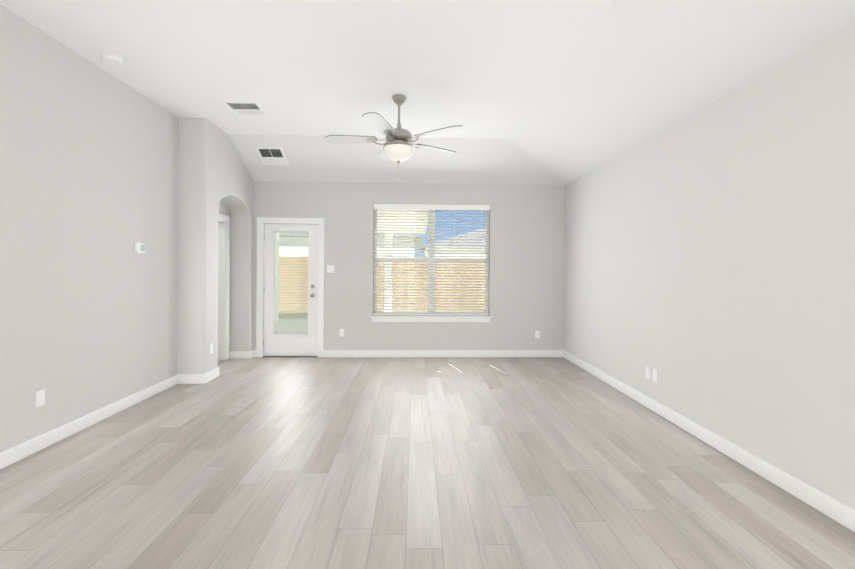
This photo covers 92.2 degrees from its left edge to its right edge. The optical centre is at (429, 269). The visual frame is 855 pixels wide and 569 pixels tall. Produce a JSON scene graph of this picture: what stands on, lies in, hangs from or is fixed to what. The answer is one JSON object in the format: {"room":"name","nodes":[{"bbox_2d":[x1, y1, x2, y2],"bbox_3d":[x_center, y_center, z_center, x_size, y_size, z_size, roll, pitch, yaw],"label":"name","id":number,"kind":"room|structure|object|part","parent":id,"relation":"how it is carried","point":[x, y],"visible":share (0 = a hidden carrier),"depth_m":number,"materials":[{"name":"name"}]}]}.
{"room":"empty living room","nodes":[
{"label":"empty living room","id":0,"kind":"room"},
{"bbox_2d":[0,5,229,451],"bbox_3d":[-2.866,-0.337,0.450,0.150,3.350,11.880,0,0,-2],"label":"wall","id":1,"kind":"structure","parent":0,"point":[89,153],"depth_m":3.37,"materials":[{"name":"white paint"}]},
{"bbox_2d":[36,389,44,406],"bbox_3d":[-2.883,0.954,3.048,0.010,0.115,0.070,0,0,-2],"label":"outlet","id":2,"kind":"object","parent":1,"relation":"attached to","point":[40,397],"visible":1,"depth_m":3.04,"materials":[{"name":"white plastic"}]},
{"bbox_2d":[0,374,179,468],"bbox_3d":[-2.770,1.285,-0.265,0.018,0.110,10.140,0,0,-2],"label":"baseboard","id":3,"kind":"structure","parent":1,"relation":"attached to","point":[9,456],"depth_m":3.37,"materials":[{"name":"white wood"}]},
{"bbox_2d":[134,242,144,252],"bbox_3d":[-2.903,-0.218,4.121,0.025,0.105,0.125,0,0,-2],"label":"thermostat","id":4,"kind":"object","parent":1,"relation":"attached to","point":[139,247],"visible":1,"depth_m":4.10,"materials":[{"name":"white plastic"}]},
{"bbox_2d":[192,374,199,377],"bbox_3d":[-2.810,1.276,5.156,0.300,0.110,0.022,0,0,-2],"label":"baseboard","id":5,"kind":"structure","parent":1,"relation":"attached to","point":[193,375],"depth_m":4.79,"materials":[{"name":"white wood"}]},
{"bbox_2d":[218,213,229,360],"bbox_3d":[-3.045,0.271,5.638,0.186,2.115,0.930,0,0,-2],"label":"door frame","id":6,"kind":"structure","parent":1,"relation":"attached to","point":[223,281],"depth_m":6.00,"materials":[{"name":"white wood"}]},
{"bbox_2d":[229,351,251,358],"bbox_3d":[-2.830,1.275,6.137,0.326,0.110,0.040,0,0,-2],"label":"baseboard","id":7,"kind":"structure","parent":1,"relation":"attached to","point":[232,354],"depth_m":6.12,"materials":[{"name":"white wood"}]},
{"bbox_2d":[177,118,253,373],"bbox_3d":[-2.832,-0.320,5.549,0.360,3.400,1.490,0,0,-2],"label":"wall pillar","id":8,"kind":"structure","parent":0,"point":[213,171],"depth_m":4.89,"materials":[{"name":"white paint"}]},
{"bbox_2d":[209,343,212,353],"bbox_3d":[-2.637,0.955,4.967,0.010,0.115,0.070,0,0,-2],"label":"outlet","id":9,"kind":"object","parent":8,"relation":"attached to","point":[211,349],"visible":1,"depth_m":4.96,"materials":[{"name":"white plastic"}]},
{"bbox_2d":[253,181,564,349],"bbox_3d":[-0.444,-0.329,6.399,5.090,3.350,0.150,0,0,-2],"label":"wall","id":10,"kind":"structure","parent":0,"point":[526,256],"depth_m":6.35,"materials":[{"name":"grey paint"}]},
{"bbox_2d":[263,356,316,356],"bbox_3d":[-2.129,1.328,6.318,0.823,0.012,0.105,0,0,-2],"label":"door threshold sill","id":11,"kind":"structure","parent":10,"relation":"attached to","point":[289,356],"depth_m":6.27,"materials":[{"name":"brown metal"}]},
{"bbox_2d":[256,217,324,356],"bbox_3d":[-2.122,0.272,6.334,1.013,2.125,0.170,0,0,-2],"label":"door frame","id":12,"kind":"structure","parent":10,"relation":"attached to","point":[262,222],"depth_m":6.25,"materials":[{"name":"white wood"}]},
{"bbox_2d":[263,224,317,355],"bbox_3d":[-2.150,0.264,6.280,0.773,1.790,0.107,0,0,-2],"label":"door","id":13,"kind":"structure","parent":10,"relation":"in","point":[281,333],"depth_m":6.31,"materials":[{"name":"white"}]},
{"bbox_3d":[-2.121,0.199,6.319,0.528,1.588,0.032,0,0,-2],"label":"glass","id":14,"kind":"part","parent":13,"relation":"part of","materials":[{"name":"clear glass"}]},
{"bbox_2d":[327,265,333,272],"bbox_3d":[-1.516,-0.011,6.282,0.116,0.115,0.013,0,0,-2],"label":"light switch","id":15,"kind":"object","parent":10,"relation":"attached to","point":[330,268],"visible":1,"depth_m":6.28,"materials":[{"name":"white plastic"}]},
{"bbox_2d":[340,329,343,336],"bbox_3d":[-1.342,0.966,6.292,0.070,0.115,0.010,0,0,-2],"label":"electrical outlet","id":16,"kind":"object","parent":10,"relation":"attached to","point":[341,332],"visible":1,"depth_m":6.29,"materials":[{"name":"white plastic"}]},
{"bbox_2d":[370,204,491,321],"bbox_3d":[0.030,-0.101,6.393,1.874,1.820,0.195,0,0,-2],"label":"window","id":17,"kind":"structure","parent":10,"relation":"in","point":[431,260],"depth_m":6.38,"materials":[{"name":"white plastic"}]},
{"bbox_2d":[380,209,393,245],"bbox_3d":[-0.655,-0.645,6.323,0.213,0.580,0.019,0,0,-2],"label":"blind wand","id":18,"kind":"object","parent":17,"relation":"hanging from","point":[380,226],"visible":0.98,"depth_m":6.32,"materials":[{"name":"white plastic"}]},
{"bbox_2d":[323,350,563,357],"bbox_3d":[0.225,1.296,6.340,3.693,0.110,0.018,0,0,-2],"label":"baseboard","id":19,"kind":"structure","parent":10,"relation":"attached to","point":[326,353],"depth_m":6.33,"materials":[{"name":"white wood"}]},
{"bbox_2d":[535,331,539,337],"bbox_3d":[1.676,1.010,6.393,0.070,0.115,0.010,0,0,-2],"label":"electrical outlet","id":20,"kind":"object","parent":10,"relation":"attached to","point":[537,334],"visible":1,"depth_m":6.39,"materials":[{"name":"white plastic"}]},
{"bbox_2d":[0,357,854,568],"bbox_3d":[-0.260,1.406,0.540,5.390,0.100,11.880,0,0,-2],"label":"floor","id":21,"kind":"structure","parent":0,"point":[388,463],"depth_m":2.60,"materials":[{"name":"wood"}]},
{"bbox_2d":[200,367,218,383],"bbox_3d":[-2.637,1.278,4.983,0.018,0.110,0.372,0,0,-2],"label":"baseboard","id":22,"kind":"structure","parent":21,"relation":"on","point":[204,378],"depth_m":4.90,"materials":[{"name":"white wood"}]},
{"bbox_2d":[0,0,854,184],"bbox_3d":[-0.290,-1.594,0.485,5.284,0.540,11.782,0,0,-2],"label":"ceiling","id":23,"kind":"structure","parent":0,"point":[543,92],"depth_m":3.41,"materials":[{"name":"white paint"}]},
{"bbox_2d":[102,53,122,65],"bbox_3d":[-2.641,-1.744,3.426,0.144,0.041,0.144,0,0,-2],"label":"smoke detector","id":24,"kind":"object","parent":23,"relation":"attached to","point":[111,59],"visible":1,"depth_m":3.39,"materials":[{"name":"white plastic"}]},
{"bbox_2d":[222,101,268,114],"bbox_3d":[-1.994,-1.754,4.479,0.365,0.024,0.365,0,0,-2],"label":"ceiling vent","id":25,"kind":"object","parent":23,"relation":"in","point":[246,107],"visible":1,"depth_m":4.45,"materials":[{"name":"white plastic"}]},
{"bbox_2d":[255,147,288,164],"bbox_3d":[-2.197,-1.583,5.746,0.365,0.024,0.365,0,-25,-2],"label":"ceiling vent","id":26,"kind":"object","parent":23,"relation":"in","point":[272,156],"visible":1,"depth_m":5.74,"materials":[{"name":"white plastic"}]},
{"bbox_2d":[325,94,462,181],"bbox_3d":[-0.373,-1.323,4.178,1.368,0.855,1.423,0,0,-2],"label":"fan","id":27,"kind":"object","parent":23,"relation":"hanging from","point":[399,147],"visible":1,"depth_m":4.09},
{"bbox_3d":[-0.312,-1.345,4.176,0.316,0.810,0.316,0,0,-2],"label":"motor","id":28,"kind":"part","parent":27,"relation":"part of","materials":[{"name":"silver metal"}]},
{"bbox_3d":[-0.313,-1.167,4.176,0.300,0.135,0.300,0,0,-2],"label":"lamp shade","id":29,"kind":"part","parent":27,"relation":"part of","materials":[{"name":"white glass"}]},
{"bbox_2d":[564,23,854,509],"bbox_3d":[2.371,-0.300,0.625,0.150,3.350,11.880,0,0,-2],"label":"wall","id":30,"kind":"structure","parent":0,"point":[709,263],"depth_m":2.90,"materials":[{"name":"white paint"}]},
{"bbox_2d":[646,366,649,378],"bbox_3d":[2.166,1.020,4.083,0.010,0.115,0.070,0,0,-2],"label":"electrical outlet","id":31,"kind":"object","parent":30,"relation":"attached to","point":[647,372],"visible":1,"depth_m":4.07,"materials":[{"name":"white plastic"}]},
{"bbox_2d":[653,369,656,381],"bbox_3d":[2.170,1.020,3.963,0.008,0.115,0.070,0,0,-2],"label":"electrical outlet","id":32,"kind":"object","parent":30,"relation":"attached to","point":[654,375],"visible":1,"depth_m":3.96,"materials":[{"name":"white plastic"}]},
{"bbox_2d":[564,351,854,531],"bbox_3d":[2.275,1.319,0.625,0.018,0.110,11.580,0,0,-2],"label":"baseboard","id":33,"kind":"structure","parent":30,"relation":"attached to","point":[831,507],"depth_m":2.87,"materials":[{"name":"white wood"}]},
{"label":"outside","id":34,"kind":"structure","parent":0,"visible":0},
{"bbox_2d":[279,297,484,317],"bbox_3d":[-1.096,1.522,38.108,80.000,0.100,63.270,0,0,-2],"label":"grass","id":35,"kind":"structure","parent":34,"point":[377,310],"depth_m":14.59,"materials":[{"name":"green plant"}]},
{"bbox_2d":[274,320,307,331],"bbox_3d":[-2.190,1.465,8.855,4.250,0.190,4.870,0,0,-2],"label":"patio","id":36,"kind":"structure","parent":35,"relation":"on","point":[291,325],"depth_m":10.10,"materials":[{"name":"white"}]},
{"bbox_2d":[274,209,427,320],"bbox_3d":[-2.281,-0.126,8.899,4.450,2.990,4.970,0,0,-2],"label":"cover","id":37,"kind":"object","parent":36,"relation":"on","point":[385,240],"depth_m":10.90,"materials":[{"name":"white"}]},
{"bbox_2d":[279,237,414,296],"bbox_3d":[-8.349,-0.150,26.491,14.700,3.180,10.000,0,0,-2],"label":"house","id":38,"kind":"structure","parent":35,"relation":"on","point":[377,248],"depth_m":21.55,"materials":[{"name":"white"}]},
{"bbox_2d":[279,229,485,251],"bbox_3d":[-2.318,-2.805,30.691,27.900,2.200,18.900,0,0,-2],"label":"roof","id":39,"kind":"structure","parent":38,"relation":"on","point":[422,237],"depth_m":29.93,"materials":[{"name":"grey"}]},
{"bbox_2d":[279,256,484,309],"bbox_3d":[-0.190,0.405,11.327,28.000,2.230,7.980,0,0,-2],"label":"fence","id":40,"kind":"object","parent":35,"relation":"on","point":[395,282],"depth_m":15.25,"materials":[{"name":"brown wood"}]},
{"bbox_2d":[424,246,485,286],"bbox_3d":[5.325,-0.068,34.954,11.400,3.180,10.000,0,0,-2],"label":"house","id":41,"kind":"structure","parent":35,"relation":"on","point":[455,254],"depth_m":29.84,"materials":[{"name":"white"}]}
]}

